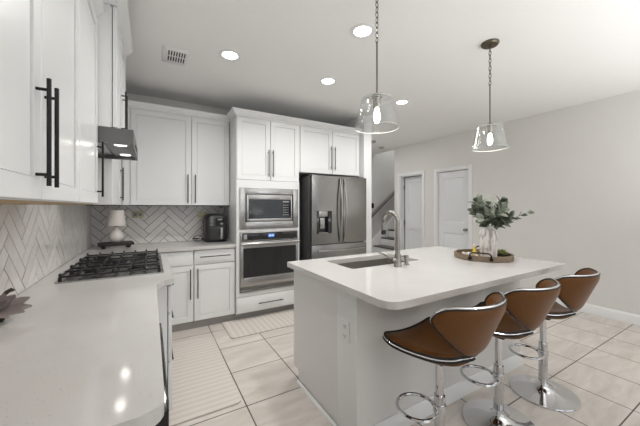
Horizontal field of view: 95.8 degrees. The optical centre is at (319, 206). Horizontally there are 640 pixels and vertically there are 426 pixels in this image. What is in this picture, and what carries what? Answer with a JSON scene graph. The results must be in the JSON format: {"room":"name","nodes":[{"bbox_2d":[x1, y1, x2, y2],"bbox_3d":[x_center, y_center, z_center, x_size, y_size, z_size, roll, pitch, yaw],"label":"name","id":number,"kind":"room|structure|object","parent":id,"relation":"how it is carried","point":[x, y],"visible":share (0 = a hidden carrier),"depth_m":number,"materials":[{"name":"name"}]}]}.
{"room":"kitchen","nodes":[
{"label":"kitchen","id":0,"kind":"room"},
{"bbox_2d":[16,247,89,295],"bbox_3d":[-0.772,0.010,0.052,0.120,2.680,7.470,0,0,-30],"label":"wall","id":1,"kind":"structure","parent":0,"point":[89,247],"depth_m":1.81,"materials":[{"name":"paint"}]},
{"bbox_2d":[0,0,78,203],"bbox_3d":[-0.882,-0.570,0.721,0.345,1.120,0.986,0,0,-30],"label":"upper cabinet","id":2,"kind":"object","parent":1,"relation":"attached to","point":[39,39],"visible":1,"depth_m":0.76,"materials":[{"name":"white paint"}]},
{"bbox_2d":[0,204,90,295],"bbox_3d":[-1.694,0.210,1.758,0.010,0.450,3.334,0,0,-30],"label":"backsplash","id":3,"kind":"structure","parent":1,"relation":"attached to","point":[36,240],"depth_m":1.67,"materials":[{"name":"tile"}]},
{"bbox_2d":[6,0,105,204],"bbox_3d":[-1.256,-0.570,1.361,0.345,1.120,0.493,0,0,-30],"label":"upper cabinet","id":4,"kind":"object","parent":1,"relation":"attached to","point":[89,10],"visible":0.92,"depth_m":1.43,"materials":[{"name":"white paint"}]},
{"bbox_2d":[93,158,123,204],"bbox_3d":[-1.969,-0.573,2.580,0.345,1.114,0.958,0,0,-30],"label":"upper cabinet","id":5,"kind":"object","parent":1,"relation":"attached to","point":[113,170],"visible":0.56,"depth_m":2.24,"materials":[{"name":"white paint"}]},
{"bbox_2d":[97,0,132,128],"bbox_3d":[-1.516,-0.866,1.894,0.455,0.808,0.790,0,0,-30],"label":"upper cabinet","id":6,"kind":"object","parent":1,"relation":"attached to","point":[114,29],"visible":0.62,"depth_m":1.69,"materials":[{"name":"white paint"}]},
{"bbox_2d":[98,126,137,160],"bbox_3d":[-1.499,-0.414,1.903,0.493,0.092,0.672,0,0,-30],"label":"range hood","id":7,"kind":"object","parent":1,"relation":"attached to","point":[120,144],"visible":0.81,"depth_m":1.77,"materials":[{"name":"metal"}]},
{"bbox_2d":[90,93,311,246],"bbox_3d":[-1.173,0.010,4.075,3.250,2.680,0.120,0,0,-30],"label":"wall","id":8,"kind":"structure","parent":0,"point":[135,97],"depth_m":3.64,"materials":[{"name":"paint"}]},
{"bbox_2d":[132,211,143,217],"bbox_3d":[-2.152,0.094,3.418,0.125,0.076,0.008,0,0,-30],"label":"wall outlet","id":9,"kind":"object","parent":8,"relation":"attached to","point":[135,214],"visible":1,"depth_m":3.42,"materials":[{"name":"grey plastic"}]},
{"bbox_2d":[91,206,223,245],"bbox_3d":[-1.918,0.210,3.564,1.427,0.450,0.010,0,0,-30],"label":"backsplash","id":10,"kind":"structure","parent":8,"relation":"attached to","point":[159,223],"depth_m":3.51,"materials":[{"name":"tile"}]},
{"bbox_2d":[86,100,228,205],"bbox_3d":[-1.826,-0.570,3.394,1.433,1.120,0.393,0,0,-30],"label":"upper cabinet","id":11,"kind":"object","parent":8,"relation":"attached to","point":[183,160],"visible":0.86,"depth_m":3.33,"materials":[{"name":"white paint"}]},
{"bbox_2d":[197,212,206,216],"bbox_3d":[-1.539,0.102,3.776,0.125,0.072,0.008,0,0,-30],"label":"wall outlet","id":12,"kind":"object","parent":8,"relation":"attached to","point":[199,214],"visible":0.86,"depth_m":3.77,"materials":[{"name":"beige plastic"}]},
{"bbox_2d":[299,119,361,177],"bbox_3d":[0.007,-0.792,4.282,1.000,0.685,0.705,0,0,-30],"label":"upper cabinet","id":13,"kind":"object","parent":8,"relation":"attached to","point":[326,149],"visible":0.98,"depth_m":3.99,"materials":[{"name":"white paint"}]},
{"bbox_2d":[341,115,370,252],"bbox_3d":[0.115,0.010,5.234,0.142,2.680,2.320,0,0,-30],"label":"wall partition","id":14,"kind":"structure","parent":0,"point":[364,139],"depth_m":4.24,"materials":[{"name":"white paint"}]},
{"bbox_2d":[110,0,639,153],"bbox_3d":[1.202,-1.380,2.122,5.617,0.100,9.050,0,0,-30],"label":"ceiling","id":15,"kind":"structure","parent":0,"point":[549,55],"depth_m":2.56,"materials":[{"name":"paint"}]},
{"bbox_2d":[162,44,188,65],"bbox_3d":[-1.279,-1.327,2.548,0.195,0.007,0.310,0,0,-30],"label":"ceiling vent","id":16,"kind":"object","parent":15,"relation":"in","point":[170,54],"visible":1,"depth_m":2.53,"materials":[{"name":"white plastic"}]},
{"bbox_2d":[218,49,240,60],"bbox_3d":[-0.789,-1.326,2.534,0.192,0.006,0.192,0,0,-30],"label":"recessed light","id":17,"kind":"object","parent":15,"relation":"in","point":[227,54],"visible":1,"depth_m":2.53,"materials":[{"name":"white plastic"}]},
{"bbox_2d":[319,77,336,84],"bbox_3d":[0.085,-1.326,3.058,0.192,0.006,0.192,0,0,-30],"label":"recessed light","id":18,"kind":"object","parent":15,"relation":"in","point":[326,80],"visible":1,"depth_m":3.06,"materials":[{"name":"white plastic"}]},
{"bbox_2d":[350,23,374,38],"bbox_3d":[0.322,-1.326,2.188,0.192,0.006,0.192,0,0,-30],"label":"recessed light","id":19,"kind":"object","parent":15,"relation":"in","point":[362,30],"visible":1,"depth_m":2.17,"materials":[{"name":"white plastic"}]},
{"bbox_2d":[355,0,399,133],"bbox_3d":[0.343,-0.901,1.741,0.263,0.858,0.263,0,0,-30],"label":"pendant light","id":20,"kind":"object","parent":15,"relation":"hanging from","point":[376,97],"visible":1,"depth_m":1.73,"materials":[{"name":"clear glass"}]},
{"bbox_2d":[372,93,381,108],"bbox_3d":[0.343,-0.639,1.741,0.060,0.092,0.060,0,0,-30],"label":"socket","id":21,"kind":"object","parent":20,"relation":"attached to","point":[376,98],"depth_m":1.72,"materials":[{"name":"silver metal"}]},
{"bbox_2d":[394,99,409,104],"bbox_3d":[1.041,-1.326,3.671,0.192,0.006,0.192,0,0,-30],"label":"recessed light","id":22,"kind":"object","parent":15,"relation":"in","point":[402,101],"visible":1,"depth_m":3.67,"materials":[{"name":"white plastic"}]},
{"bbox_2d":[472,38,508,151],"bbox_3d":[1.381,-0.901,2.349,0.263,0.858,0.263,0,0,-30],"label":"pendant light","id":23,"kind":"object","parent":15,"relation":"hanging from","point":[489,44],"visible":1,"depth_m":2.34,"materials":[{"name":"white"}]},
{"bbox_2d":[486,122,493,133],"bbox_3d":[1.381,-0.639,2.349,0.060,0.092,0.060,0,0,-30],"label":"socket","id":24,"kind":"object","parent":23,"relation":"attached to","point":[489,127],"depth_m":2.33,"materials":[{"name":"silver metal"}]},
{"bbox_2d":[371,150,394,239],"bbox_3d":[1.627,-1.250,7.531,4.788,5.200,0.120,0,0,-30],"label":"wall","id":25,"kind":"structure","parent":0,"point":[382,164],"depth_m":7.44,"materials":[{"name":"paint"}]},
{"bbox_2d":[371,190,394,217],"bbox_3d":[1.864,-0.318,7.529,1.630,1.308,0.122,0,0,-30],"label":"handrail","id":26,"kind":"object","parent":25,"relation":"attached to","point":[388,198],"visible":0.45,"depth_m":7.32,"materials":[{"name":"grey wood"}]},
{"bbox_2d":[172,311,639,425],"bbox_3d":[1.756,1.400,2.446,6.900,0.100,9.050,0,0,-30],"label":"floor","id":27,"kind":"structure","parent":0,"point":[597,358],"depth_m":2.28,"materials":[{"name":"tile"}]},
{"bbox_2d":[155,323,168,425],"bbox_3d":[-0.763,0.904,0.788,0.598,0.852,0.600,0,0,-30],"label":"dishwasher","id":28,"kind":"object","parent":27,"relation":"on","point":[164,421],"visible":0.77,"depth_m":0.76,"materials":[{"name":"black metal"}]},
{"bbox_2d":[157,284,173,410],"bbox_3d":[-1.442,0.911,2.058,0.696,0.878,1.030,0,0,-30],"label":"base cabinet","id":29,"kind":"object","parent":27,"relation":"on","point":[164,294],"visible":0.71,"depth_m":1.77,"materials":[{"name":"white paint"}]},
{"bbox_2d":[160,250,192,331],"bbox_3d":[-1.849,0.911,3.204,0.763,0.878,0.601,0,0,-30],"label":"base cabinet","id":30,"kind":"object","parent":27,"relation":"on","point":[181,262],"visible":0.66,"depth_m":3.11,"materials":[{"name":"white paint"}]},
{"bbox_2d":[169,337,240,425],"bbox_3d":[-1.019,1.344,2.367,0.480,0.012,1.145,0,0,-30],"label":"kitchen mat","id":31,"kind":"object","parent":27,"relation":"on","point":[203,384],"visible":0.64,"depth_m":2.19,"materials":[{"name":"beige fabric"}]},
{"bbox_2d":[193,247,234,327],"bbox_3d":[-1.325,0.911,3.511,0.448,0.878,0.601,0,0,-30],"label":"base cabinet","id":32,"kind":"object","parent":27,"relation":"on","point":[213,269],"visible":0.97,"depth_m":3.27,"materials":[{"name":"white paint"}]},
{"bbox_2d":[0,240,235,425],"bbox_3d":[-1.075,0.454,2.120,1.424,0.036,3.334,0,0,-30],"label":"countertop","id":33,"kind":"structure","parent":32,"relation":"on","point":[85,353],"depth_m":0.87,"materials":[{"name":"stone"}]},
{"bbox_2d":[0,288,31,321],"bbox_3d":[-1.202,0.381,1.107,0.144,0.109,0.198,0,0,-30],"label":"dried plant","id":34,"kind":"object","parent":33,"relation":"on","point":[9,305],"visible":1,"depth_m":1.11,"materials":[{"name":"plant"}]},
{"bbox_2d":[55,249,163,283],"bbox_3d":[-1.481,0.409,2.140,0.543,0.054,0.890,0,0,-30],"label":"gas cooktop","id":35,"kind":"object","parent":33,"relation":"in","point":[111,265],"visible":1,"depth_m":1.95,"materials":[{"name":"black metal"}]},
{"bbox_2d":[97,240,133,248],"bbox_3d":[-2.176,0.407,3.083,0.310,0.058,0.180,0,0,-40],"label":"tray","id":36,"kind":"object","parent":33,"relation":"on","point":[103,245],"visible":0.97,"depth_m":3.04,"materials":[{"name":"black wood"}]},
{"bbox_2d":[106,210,125,241],"bbox_3d":[-2.176,0.208,3.083,0.176,0.340,0.176,0,0,-30],"label":"table lamp","id":37,"kind":"object","parent":36,"relation":"on","point":[116,218],"visible":0.98,"depth_m":3.03,"materials":[{"name":"beige ceramic"}]},
{"bbox_2d":[192,213,226,241],"bbox_3d":[-1.381,0.261,3.648,0.415,0.350,0.326,0,0,-10],"label":"air fryer","id":38,"kind":"object","parent":33,"relation":"on","point":[214,224],"visible":1,"depth_m":3.53,"materials":[{"name":"grey plastic"}]},
{"bbox_2d":[222,308,293,338],"bbox_3d":[-0.624,1.344,3.369,0.915,0.012,0.477,0,0,-30],"label":"kitchen mat","id":39,"kind":"object","parent":27,"relation":"on","point":[238,328],"visible":0.76,"depth_m":3.31,"materials":[{"name":"beige fabric"}]},
{"bbox_2d":[224,107,300,319],"bbox_3d":[-0.798,0.107,3.811,0.866,2.485,0.705,0,0,-30],"label":"tall cabinet","id":40,"kind":"object","parent":27,"relation":"on","point":[263,152],"visible":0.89,"depth_m":3.52,"materials":[{"name":"white paint"}]},
{"bbox_2d":[239,188,297,228],"bbox_3d":[-0.642,0.020,3.605,0.752,0.484,0.142,0,0,-30],"label":"microwave","id":41,"kind":"object","parent":40,"relation":"in","point":[258,207],"visible":1,"depth_m":3.53,"materials":[{"name":"silver metal"}]},
{"bbox_2d":[240,230,299,292],"bbox_3d":[-0.719,0.656,3.740,0.740,0.712,0.591,0,0,-30],"label":"wall oven","id":42,"kind":"object","parent":40,"relation":"in","point":[264,255],"visible":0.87,"depth_m":3.51,"materials":[{"name":"silver metal"}]},
{"bbox_2d":[299,174,365,259],"bbox_3d":[0.107,0.465,4.209,0.894,1.770,0.831,0,0,-30],"label":"refrigerator","id":43,"kind":"object","parent":27,"relation":"on","point":[332,209],"visible":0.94,"depth_m":3.86,"materials":[{"name":"silver metal"}]},
{"bbox_2d":[371,216,394,252],"bbox_3d":[2.522,0.040,7.533,3.020,2.620,0.779,0,0,-30],"label":"staircase","id":44,"kind":"structure","parent":27,"relation":"on","point":[379,243],"depth_m":7.31,"materials":[{"name":"paint"}]},
{"bbox_2d":[294,270,522,425],"bbox_3d":[0.751,0.911,2.399,1.788,0.878,0.868,0,0,-30],"label":"kitchen island","id":45,"kind":"object","parent":27,"relation":"on","point":[359,382],"visible":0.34,"depth_m":1.82,"materials":[{"name":"white paint"}]},
{"bbox_2d":[341,318,349,343],"bbox_3d":[0.146,0.722,1.681,0.009,0.123,0.078,0,0,-30],"label":"wall outlet","id":46,"kind":"object","parent":45,"relation":"attached to","point":[345,325],"visible":1,"depth_m":1.68,"materials":[{"name":"white plastic"}]},
{"bbox_2d":[287,246,565,309],"bbox_3d":[0.811,0.454,2.248,1.820,0.036,1.149,0,0,-30],"label":"island countertop","id":47,"kind":"structure","parent":45,"relation":"on","point":[434,273],"depth_m":1.86,"materials":[{"name":"stone"}]},
{"bbox_2d":[338,258,404,268],"bbox_3d":[0.433,0.580,2.344,0.709,0.214,0.384,0,0,-30],"label":"sink","id":48,"kind":"object","parent":47,"relation":"in","point":[376,262],"visible":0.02,"depth_m":2.54,"materials":[{"name":"metal"}]},
{"bbox_2d":[379,210,401,266],"bbox_3d":[0.518,0.231,2.159,0.088,0.410,0.196,0,0,-35],"label":"kitchen faucet","id":49,"kind":"object","parent":47,"relation":"on","point":[396,259],"visible":1,"depth_m":2.10,"materials":[{"name":"silver metal"}]},
{"bbox_2d":[401,255,408,264],"bbox_3d":[0.639,0.400,2.185,0.044,0.073,0.080,0,0,-30],"label":"soap dispenser","id":50,"kind":"object","parent":47,"relation":"on","point":[406,257],"visible":0.92,"depth_m":2.16,"materials":[{"name":"silver metal"}]},
{"bbox_2d":[454,246,513,262],"bbox_3d":[1.387,0.397,2.462,0.477,0.078,0.444,0,0,-30],"label":"serving tray","id":51,"kind":"object","parent":47,"relation":"on","point":[457,253],"visible":0.75,"depth_m":2.29,"materials":[{"name":"brown wood"}]},
{"bbox_2d":[462,252,477,255],"bbox_3d":[1.254,0.406,2.442,0.112,0.046,0.146,0,0,-30],"label":"bead garland","id":52,"kind":"object","parent":51,"relation":"on","point":[466,253],"visible":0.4,"depth_m":2.43},
{"bbox_2d":[479,226,497,256],"bbox_3d":[1.432,0.295,2.459,0.136,0.262,0.136,0,0,-30],"label":"vase","id":53,"kind":"object","parent":51,"relation":"on","point":[488,236],"visible":0.89,"depth_m":2.41,"materials":[{"name":"glass"}]},
{"bbox_2d":[467,194,534,229],"bbox_3d":[1.529,0.068,2.494,0.560,0.366,0.369,0,0,-30],"label":"bouquet","id":54,"kind":"object","parent":53,"relation":"in","point":[498,216],"visible":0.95,"depth_m":2.40,"materials":[{"name":"green plant"}]},
{"bbox_2d":[497,249,507,256],"bbox_3d":[1.569,0.393,2.499,0.099,0.065,0.141,0,0,19],"label":"succulent","id":55,"kind":"object","parent":51,"relation":"on","point":[501,253],"visible":0.94,"depth_m":2.46,"materials":[{"name":"green plant"}]},
{"bbox_2d":[382,292,506,425],"bbox_3d":[0.652,0.890,1.484,0.504,0.921,0.513,0,0,-33],"label":"bar stool","id":56,"kind":"object","parent":27,"relation":"on","point":[453,336],"visible":1,"depth_m":1.38,"materials":[{"name":"brown leather"}]},
{"bbox_2d":[460,278,560,425],"bbox_3d":[1.139,0.890,1.768,0.504,0.921,0.513,0,0,-33],"label":"bar stool","id":57,"kind":"object","parent":27,"relation":"on","point":[527,309],"visible":0.77,"depth_m":1.75,"materials":[{"name":"brown leather"}]},
{"bbox_2d":[508,268,600,411],"bbox_3d":[1.645,0.890,2.064,0.504,0.921,0.513,0,0,-33],"label":"bar stool","id":58,"kind":"object","parent":27,"relation":"on","point":[576,289],"visible":0.66,"depth_m":2.00,"materials":[{"name":"brown leather"}]},
{"bbox_2d":[397,170,424,249],"bbox_3d":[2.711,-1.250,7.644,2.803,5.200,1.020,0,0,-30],"label":"door frame","id":59,"kind":"structure","parent":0,"point":[419,175],"depth_m":6.60,"materials":[{"name":"paint"}]},
{"bbox_2d":[395,90,639,314],"bbox_3d":[3.805,0.010,3.114,0.120,2.680,8.135,0,0,-30],"label":"wall","id":60,"kind":"structure","parent":0,"point":[576,167],"depth_m":3.87,"materials":[{"name":"paint"}]},
{"bbox_2d":[405,176,421,248],"bbox_3d":[2.108,0.343,6.290,0.193,1.995,0.586,0,0,-30],"label":"door","id":61,"kind":"structure","parent":60,"relation":"in","point":[413,185],"depth_m":6.33,"materials":[{"name":"paint"}]},
{"bbox_2d":[434,164,471,248],"bbox_3d":[2.480,0.306,5.357,0.144,2.087,0.779,0,0,-30],"label":"trim","id":62,"kind":"structure","parent":60,"relation":"attached to","point":[462,167],"depth_m":5.44,"materials":[{"name":"paint"}]},
{"bbox_2d":[439,170,467,248],"bbox_3d":[2.455,0.343,5.343,0.101,1.995,0.627,0,0,-30],"label":"door","id":63,"kind":"structure","parent":60,"relation":"in","point":[453,186],"depth_m":5.35,"materials":[{"name":"paint"}]},
{"bbox_2d":[555,297,639,325],"bbox_3d":[4.186,1.292,2.329,0.016,0.115,6.155,0,0,-30],"label":"baseboard","id":64,"kind":"structure","parent":60,"relation":"attached to","point":[622,316],"depth_m":3.49,"materials":[{"name":"paint"}]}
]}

